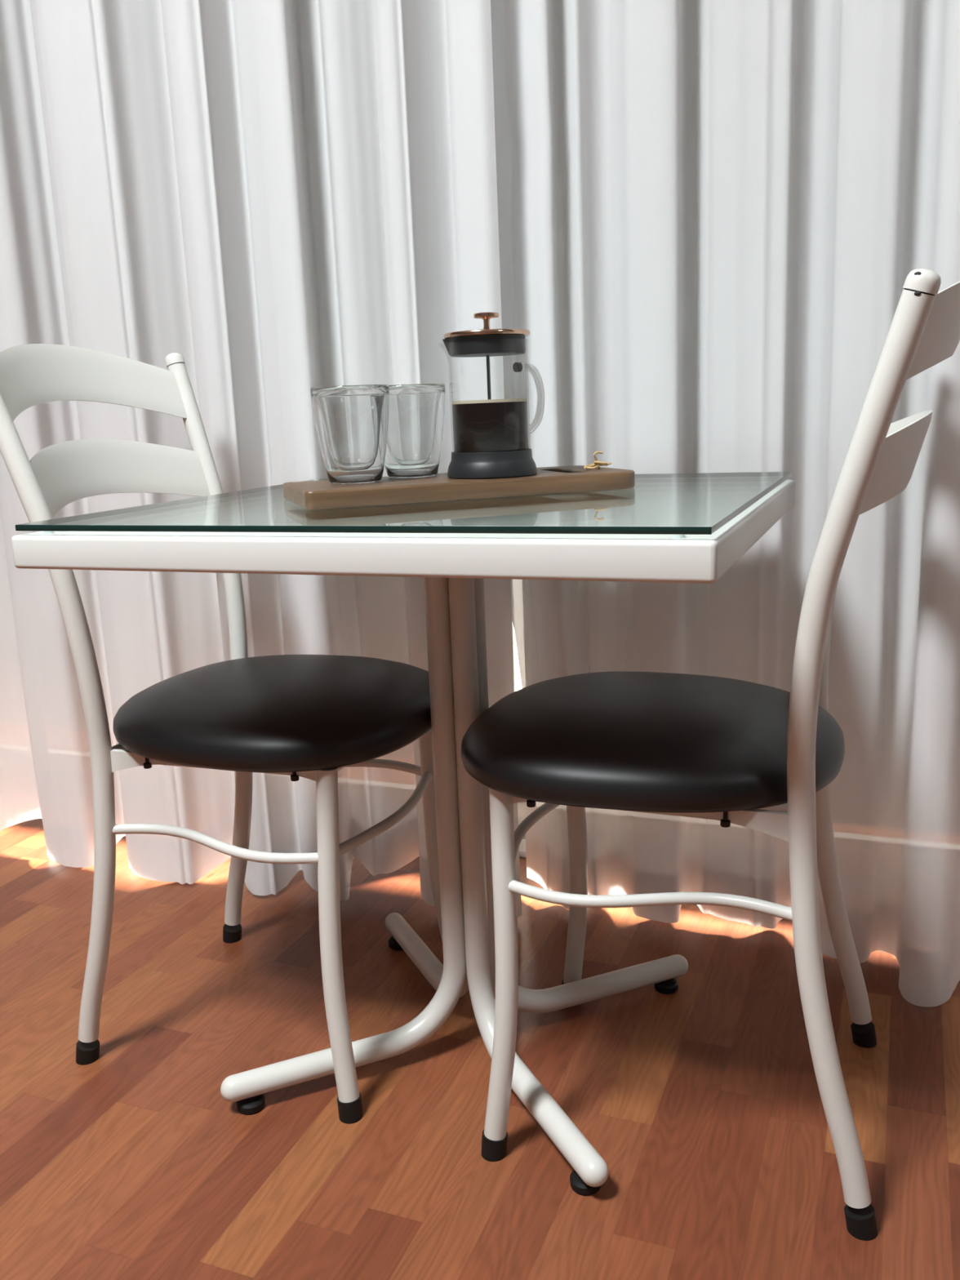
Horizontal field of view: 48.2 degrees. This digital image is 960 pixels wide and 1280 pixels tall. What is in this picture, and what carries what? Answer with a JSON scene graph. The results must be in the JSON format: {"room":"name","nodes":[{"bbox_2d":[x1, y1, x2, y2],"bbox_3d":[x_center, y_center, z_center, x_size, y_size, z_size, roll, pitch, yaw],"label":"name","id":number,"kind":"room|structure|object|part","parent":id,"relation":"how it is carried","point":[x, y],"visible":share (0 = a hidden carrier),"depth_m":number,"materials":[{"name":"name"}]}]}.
{"room":"dining room","nodes":[
{"label":"dining room","id":0,"kind":"room"},
{"bbox_2d":[0,818,959,1279],"bbox_3d":[-0.776,0.907,0.096,7.040,0.050,5.440,3,13,21],"label":"floor","id":1,"kind":"structure","parent":0,"point":[700,1102],"depth_m":1.33,"materials":[{"name":"laminate"}]},
{"bbox_2d":[0,343,442,1124],"bbox_3d":[-0.313,0.076,1.462,0.544,0.956,0.426,2,13,21],"label":"metal chair","id":2,"kind":"object","parent":1,"relation":"on","point":[311,717],"visible":0.91,"depth_m":1.36,"materials":[{"name":"white metal"}]},
{"bbox_3d":[-0.530,0.104,1.356,0.118,0.901,0.041,-1,12,7],"label":"post","id":3,"kind":"part","parent":2,"relation":"part of","materials":[{"name":"white metal"}]},
{"bbox_3d":[-0.405,0.029,1.677,0.118,0.901,0.041,6,15,34],"label":"post","id":4,"kind":"part","parent":2,"relation":"part of","materials":[{"name":"white metal"}]},
{"bbox_3d":[-0.331,0.159,1.322,0.300,0.030,0.008,2,13,19],"label":"seat rail","id":5,"kind":"part","parent":2,"relation":"part of","materials":[{"name":"white paint"}]},
{"bbox_3d":[-0.265,0.076,1.440,0.432,0.077,0.396,2,13,21],"label":"seat","id":6,"kind":"part","parent":2,"relation":"part of","materials":[{"name":"black leather"}]},
{"bbox_3d":[-0.176,0.358,1.294,0.036,0.419,0.057,-3,12,-4],"label":"leg","id":7,"kind":"part","parent":2,"relation":"part of","materials":[{"name":"white paint"}]},
{"bbox_3d":[-0.062,0.289,1.589,0.057,0.419,0.036,-14,17,-42],"label":"leg","id":8,"kind":"part","parent":2,"relation":"part of","materials":[{"name":"white paint"}]},
{"bbox_2d":[11,480,795,1195],"bbox_3d":[-0.021,0.193,1.389,0.752,0.735,0.658,3,13,21],"label":"pedestal table","id":9,"kind":"object","parent":1,"relation":"on","point":[454,567],"visible":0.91,"depth_m":1.27,"materials":[{"name":"white paint"}]},
{"bbox_2d":[15,471,791,537],"bbox_3d":[-0.036,-0.172,1.310,0.741,0.011,0.647,3,13,21],"label":"glass tabletop","id":10,"kind":"object","parent":9,"relation":"on","point":[678,505],"visible":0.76,"depth_m":1.11,"materials":[{"name":"clear glass"}]},
{"bbox_2d":[283,451,635,510],"bbox_3d":[-0.027,-0.201,1.316,0.405,0.043,0.186,-6,13,-17],"label":"serving board","id":11,"kind":"object","parent":10,"relation":"on","point":[309,495],"visible":0.99,"depth_m":1.24,"materials":[{"name":"brown wood"}]},
{"bbox_2d":[310,384,389,484],"bbox_3d":[-0.151,-0.243,1.271,0.092,0.112,0.092,3,13,21],"label":"glass tumbler","id":12,"kind":"object","parent":11,"relation":"on","point":[351,421],"visible":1,"depth_m":1.24,"materials":[{"name":"clear glass"}]},
{"bbox_2d":[384,383,445,478],"bbox_3d":[-0.087,-0.260,1.337,0.092,0.112,0.092,3,13,21],"label":"glass tumbler","id":13,"kind":"object","parent":11,"relation":"on","point":[416,415],"visible":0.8,"depth_m":1.30,"materials":[{"name":"clear glass"}]},
{"bbox_2d":[439,311,544,479],"bbox_3d":[0.015,-0.295,1.295,0.109,0.190,0.131,3,13,21],"label":"press","id":14,"kind":"object","parent":11,"relation":"on","point":[491,440],"visible":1,"depth_m":1.25,"materials":[{"name":"black plastic"}]},
{"bbox_3d":[0.007,-0.348,1.274,0.095,0.020,0.090,3,13,21],"label":"lid","id":15,"kind":"part","parent":14,"relation":"part of","materials":[{"name":"black plastic"}]},
{"bbox_3d":[0.008,-0.375,1.267,0.030,0.020,0.030,3,13,21],"label":"plunger knob","id":16,"kind":"part","parent":14,"relation":"part of","materials":[{"name":"orange metal"}]},
{"bbox_3d":[0.010,-0.313,1.280,0.004,0.057,0.004,3,13,21],"label":"plunger rod","id":17,"kind":"part","parent":14,"relation":"part of","materials":[{"name":"silver metal"}]},
{"bbox_3d":[0.063,-0.298,1.326,0.042,0.089,0.009,-12,15,-37],"label":"handle","id":18,"kind":"part","parent":14,"relation":"part of","materials":[{"name":"clear glass"}]},
{"bbox_2d":[460,268,959,1240],"bbox_3d":[0.251,0.102,1.236,0.550,0.956,0.426,2,13,20],"label":"metal chair","id":19,"kind":"object","parent":1,"relation":"on","point":[766,759],"visible":1,"depth_m":1.10,"materials":[{"name":"white paint"}]},
{"bbox_3d":[0.024,0.368,1.209,0.057,0.419,0.036,-14,17,-43],"label":"leg","id":20,"kind":"part","parent":19,"relation":"part of","materials":[{"name":"white paint"}]},
{"bbox_3d":[0.133,0.299,1.506,0.036,0.419,0.057,-3,12,-5],"label":"leg","id":21,"kind":"part","parent":19,"relation":"part of","materials":[{"name":"white paint"}]},
{"bbox_3d":[0.173,0.181,1.125,0.300,0.030,0.008,3,13,21],"label":"seat rail","id":22,"kind":"part","parent":19,"relation":"part of","materials":[{"name":"white paint"}]},
{"bbox_3d":[0.200,0.097,1.257,0.432,0.077,0.396,2,13,20],"label":"seat","id":23,"kind":"part","parent":19,"relation":"part of","materials":[{"name":"black leather"}]},
{"bbox_3d":[0.468,0.066,1.343,0.118,0.901,0.041,-1,12,6],"label":"post","id":24,"kind":"part","parent":19,"relation":"part of","materials":[{"name":"white metal"}]},
{"bbox_3d":[0.349,0.141,1.021,0.113,0.901,0.062,2,13,20],"label":"post","id":25,"kind":"part","parent":19,"relation":"part of","materials":[{"name":"white metal"}]},
{"bbox_3d":[-0.019,-0.957,1.814,6.800,2.800,0.120,3,13,21],"label":"wall","id":26,"kind":"structure","parent":0,"visible":0},
{"bbox_2d":[511,621,526,857],"bbox_3d":[-0.022,-0.675,1.975,3.000,2.180,0.230,3,13,21],"label":"window","id":27,"kind":"structure","parent":26,"relation":"in","point":[517,684],"depth_m":2.15,"materials":[{"name":"white metal"}]},
{"bbox_3d":[-0.148,-2.021,1.364,6.600,0.040,0.060,3,13,21],"label":"trim","id":28,"kind":"structure","parent":0,"visible":0},
{"bbox_2d":[0,0,521,917],"bbox_3d":[-1.127,-0.813,2.002,2.481,2.512,0.170,3,13,21],"label":"curtain","id":29,"kind":"object","parent":28,"relation":"hanging from","point":[285,199],"visible":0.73,"depth_m":1.75,"materials":[{"name":"white fabric"}]},
{"bbox_2d":[490,0,959,1007],"bbox_3d":[0.893,-0.721,1.198,2.050,2.512,0.215,3,13,24],"label":"curtain","id":30,"kind":"object","parent":28,"relation":"hanging from","point":[715,216],"visible":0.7,"depth_m":1.55,"materials":[{"name":"white fabric"}]}
]}

